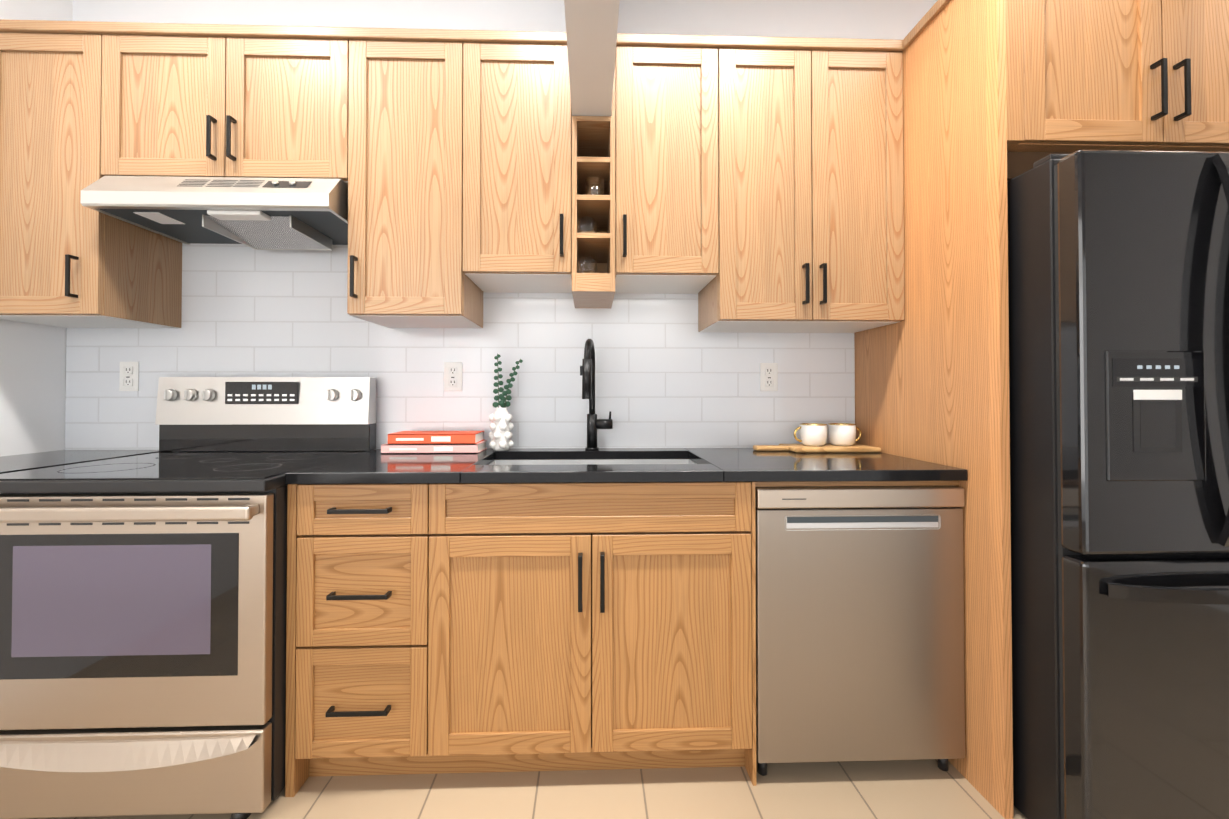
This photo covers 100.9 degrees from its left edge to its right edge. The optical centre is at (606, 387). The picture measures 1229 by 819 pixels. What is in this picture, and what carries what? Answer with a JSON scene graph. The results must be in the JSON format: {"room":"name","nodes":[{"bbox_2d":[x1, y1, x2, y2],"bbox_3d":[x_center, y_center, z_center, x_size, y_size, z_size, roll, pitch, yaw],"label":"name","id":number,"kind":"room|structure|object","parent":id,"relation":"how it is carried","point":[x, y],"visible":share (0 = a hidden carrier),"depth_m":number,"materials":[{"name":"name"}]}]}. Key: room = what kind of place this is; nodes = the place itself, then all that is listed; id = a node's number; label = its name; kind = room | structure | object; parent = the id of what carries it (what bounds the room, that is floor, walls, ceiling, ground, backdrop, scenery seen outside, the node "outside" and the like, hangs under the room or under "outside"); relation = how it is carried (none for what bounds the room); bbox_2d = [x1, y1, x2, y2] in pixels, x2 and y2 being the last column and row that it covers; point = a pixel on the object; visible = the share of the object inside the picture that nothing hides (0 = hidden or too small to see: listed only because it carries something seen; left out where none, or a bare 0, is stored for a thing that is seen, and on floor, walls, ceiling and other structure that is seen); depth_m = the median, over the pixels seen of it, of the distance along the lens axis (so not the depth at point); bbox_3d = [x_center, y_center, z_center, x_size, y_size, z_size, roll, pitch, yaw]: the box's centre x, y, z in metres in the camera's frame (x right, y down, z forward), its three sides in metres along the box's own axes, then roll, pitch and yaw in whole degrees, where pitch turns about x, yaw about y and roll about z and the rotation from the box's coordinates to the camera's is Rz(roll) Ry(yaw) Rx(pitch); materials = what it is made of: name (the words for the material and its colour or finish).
{"room":"kitchen","nodes":[
{"label":"kitchen","id":0,"kind":"room"},
{"bbox_2d":[0,0,72,456],"bbox_3d":[-2.107,-0.315,-0.246,0.100,2.860,4.500,0,-1,-2],"label":"wall","id":1,"kind":"structure","parent":0,"point":[32,383],"depth_m":1.88,"materials":[{"name":"white paint"}]},
{"bbox_2d":[72,0,936,451],"bbox_3d":[0.529,-0.286,2.139,5.521,2.860,0.100,0,-1,-2],"label":"wall","id":2,"kind":"structure","parent":0,"point":[842,18],"depth_m":2.08,"materials":[{"name":"white paint"}]},
{"bbox_2d":[0,19,181,327],"bbox_3d":[-1.870,-0.723,1.842,0.501,0.966,0.348,0,-1,-2],"label":"upper cabinet","id":3,"kind":"object","parent":2,"relation":"attached to","point":[65,263],"depth_m":1.68,"materials":[{"name":"brown wood"}]},
{"bbox_2d":[120,22,351,178],"bbox_3d":[-1.277,-0.953,1.864,0.805,0.505,0.348,0,-1,-2],"label":"upper cabinet","id":4,"kind":"object","parent":2,"relation":"attached to","point":[197,100],"depth_m":1.69,"materials":[{"name":"brown wood"}]},
{"bbox_2d":[81,176,347,249],"bbox_3d":[-1.277,-0.617,1.819,0.767,0.163,0.426,0,-1,-2],"label":"range hood","id":5,"kind":"object","parent":4,"relation":"attached to","point":[283,213],"visible":0.98,"depth_m":1.66,"materials":[{"name":"silver metal"}]},
{"bbox_2d":[342,27,499,327],"bbox_3d":[-0.684,-0.725,1.880,0.502,0.961,0.348,0,-1,-2],"label":"upper cabinet","id":6,"kind":"object","parent":2,"relation":"attached to","point":[415,181],"depth_m":1.71,"materials":[{"name":"brown wood"}]},
{"bbox_2d":[65,243,854,449],"bbox_3d":[-0.552,-0.257,2.048,3.150,1.001,0.008,0,-1,-2],"label":"backsplash","id":7,"kind":"structure","parent":2,"relation":"attached to","point":[668,374],"depth_m":2.04,"materials":[{"name":"tile"}]},
{"bbox_2d":[119,362,138,390],"bbox_3d":[-1.881,-0.046,1.994,0.072,0.116,0.008,0,-1,-2],"label":"electrical outlet","id":8,"kind":"object","parent":7,"relation":"attached to","point":[129,377],"visible":1,"depth_m":1.99,"materials":[{"name":"white plastic"}]},
{"bbox_2d":[444,362,461,390],"bbox_3d":[-0.617,-0.045,2.035,0.072,0.116,0.008,0,-1,-2],"label":"electrical outlet","id":9,"kind":"object","parent":7,"relation":"attached to","point":[452,376],"visible":1,"depth_m":2.03,"materials":[{"name":"white plastic"}]},
{"bbox_2d":[760,363,777,390],"bbox_3d":[0.664,-0.045,2.075,0.072,0.116,0.008,0,-1,-2],"label":"electrical outlet","id":10,"kind":"object","parent":7,"relation":"attached to","point":[768,376],"visible":1,"depth_m":2.07,"materials":[{"name":"white plastic"}]},
{"bbox_2d":[484,30,583,298],"bbox_3d":[-0.300,-0.797,1.893,0.386,0.816,0.348,0,-1,-2],"label":"upper cabinet","id":11,"kind":"object","parent":2,"relation":"attached to","point":[534,143],"depth_m":1.73,"materials":[{"name":"brown wood"}]},
{"bbox_2d":[604,33,723,298],"bbox_3d":[0.193,-0.797,1.908,0.373,0.816,0.348,0,-1,-2],"label":"upper cabinet","id":12,"kind":"object","parent":2,"relation":"attached to","point":[664,129],"depth_m":1.74,"materials":[{"name":"brown wood"}]},
{"bbox_2d":[684,36,904,332],"bbox_3d":[0.673,-0.718,1.923,0.708,0.974,0.348,0,-1,-2],"label":"upper cabinet","id":13,"kind":"object","parent":2,"relation":"attached to","point":[744,183],"depth_m":1.76,"materials":[{"name":"brown wood"}]},
{"bbox_2d":[33,759,1026,818],"bbox_3d":[0.601,1.146,-0.128,5.521,0.060,4.600,0,-1,-2],"label":"floor","id":14,"kind":"structure","parent":0,"point":[907,789],"depth_m":1.41,"materials":[{"name":"tile"}]},
{"bbox_2d":[0,377,375,818],"bbox_3d":[-1.300,0.546,1.631,0.791,1.183,0.738,0,-1,-2],"label":"range","id":15,"kind":"object","parent":14,"relation":"on","point":[143,611],"visible":0.96,"depth_m":1.32,"materials":[{"name":"silver metal"}]},
{"bbox_2d":[285,480,495,796],"bbox_3d":[-0.678,0.705,1.727,0.449,0.868,0.618,0,-1,-2],"label":"base cabinet","id":16,"kind":"object","parent":14,"relation":"on","point":[391,625],"depth_m":1.43,"materials":[{"name":"brown wood"}]},
{"bbox_2d":[0,450,158,473],"bbox_3d":[-1.909,0.254,1.681,0.415,0.032,0.623,0,-1,-2],"label":"countertop","id":17,"kind":"structure","parent":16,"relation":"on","point":[22,462],"depth_m":1.74,"materials":[{"name":"black stone"}]},
{"bbox_2d":[285,448,966,483],"bbox_3d":[0.066,0.255,1.744,1.934,0.032,0.623,0,-1,-2],"label":"countertop","id":18,"kind":"structure","parent":16,"relation":"on","point":[729,465],"depth_m":1.51,"materials":[{"name":"black stone"}]},
{"bbox_2d":[381,431,486,453],"bbox_3d":[-0.651,0.205,1.940,0.350,0.072,0.171,0,-1,-2],"label":"books","id":19,"kind":"object","parent":18,"relation":"on","point":[417,442],"visible":0.98,"depth_m":1.86,"materials":[{"name":"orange paper"}]},
{"bbox_2d":[489,354,522,450],"bbox_3d":[-0.393,0.054,1.970,0.131,0.375,0.095,0,-1,-2],"label":"vase","id":20,"kind":"object","parent":18,"relation":"on","point":[501,427],"visible":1,"depth_m":1.96,"materials":[{"name":"white ceramic"}]},
{"bbox_2d":[468,456,715,539],"bbox_3d":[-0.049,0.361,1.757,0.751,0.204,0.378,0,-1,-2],"label":"sink","id":21,"kind":"object","parent":18,"relation":"in","point":[501,475],"depth_m":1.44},
{"bbox_2d":[580,339,612,449],"bbox_3d":[-0.037,0.028,1.917,0.124,0.427,0.214,0,-1,-2],"label":"faucet","id":22,"kind":"object","parent":18,"relation":"on","point":[587,374],"visible":1,"depth_m":1.98,"materials":[{"name":"black metal"}]},
{"bbox_2d":[753,423,880,452],"bbox_3d":[0.795,0.190,1.964,0.449,0.102,0.175,0,-1,-2],"label":"serving board","id":23,"kind":"object","parent":18,"relation":"on","point":[841,436],"visible":1,"depth_m":1.93,"materials":[{"name":"brown wood"}]},
{"bbox_2d":[794,423,826,445],"bbox_3d":[0.788,0.181,1.966,0.128,0.083,0.100,0,-1,-2],"label":"mug","id":24,"kind":"object","parent":23,"relation":"on","point":[811,434],"depth_m":1.93,"materials":[{"name":"white ceramic"}]},
{"bbox_2d":[828,423,861,445],"bbox_3d":[0.930,0.181,1.976,0.128,0.083,0.100,0,-1,-2],"label":"mug","id":25,"kind":"object","parent":23,"relation":"on","point":[839,434],"depth_m":1.94,"materials":[{"name":"white ceramic"}]},
{"bbox_2d":[755,486,964,775],"bbox_3d":[0.725,0.716,1.752,0.606,0.846,0.601,0,-1,-2],"label":"dishwasher","id":26,"kind":"object","parent":14,"relation":"on","point":[859,623],"visible":0.83,"depth_m":1.46,"materials":[{"name":"silver metal"}]},
{"bbox_2d":[854,0,1228,818],"bbox_3d":[1.490,-0.034,1.723,0.931,2.346,0.783,0,-1,-2],"label":"surround","id":27,"kind":"object","parent":14,"relation":"on","point":[998,94],"visible":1,"depth_m":1.40,"materials":[{"name":"brown wood"}]},
{"bbox_2d":[1007,150,1228,818],"bbox_3d":[1.461,0.280,1.578,0.762,1.715,0.947,0,-1,-2],"label":"fridge","id":28,"kind":"object","parent":14,"relation":"on","point":[1118,282],"visible":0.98,"depth_m":1.17,"materials":[{"name":"black stainless steel"},{"name":"black plastic"}]},
{"bbox_2d":[456,496,735,519],"bbox_3d":[-0.043,0.342,1.457,0.829,0.052,0.010,0,-1,-2],"label":"false drawer front","id":29,"kind":"structure","parent":0,"relation":"attached to","point":[467,507],"depth_m":1.45,"materials":[{"name":"brown wood"}]},
{"bbox_3d":[0.601,-1.773,-0.092,5.521,0.060,4.600,0,-1,-2],"label":"ceiling","id":30,"kind":"structure","parent":0,"visible":0},
{"bbox_2d":[564,0,619,115],"bbox_3d":[-0.012,-1.340,0.483,0.134,0.789,3.198,0,-1,-2],"label":"ceiling beam","id":31,"kind":"structure","parent":30,"relation":"attached to","point":[591,29],"depth_m":1.42,"materials":[{"name":"white paint"}]}
]}

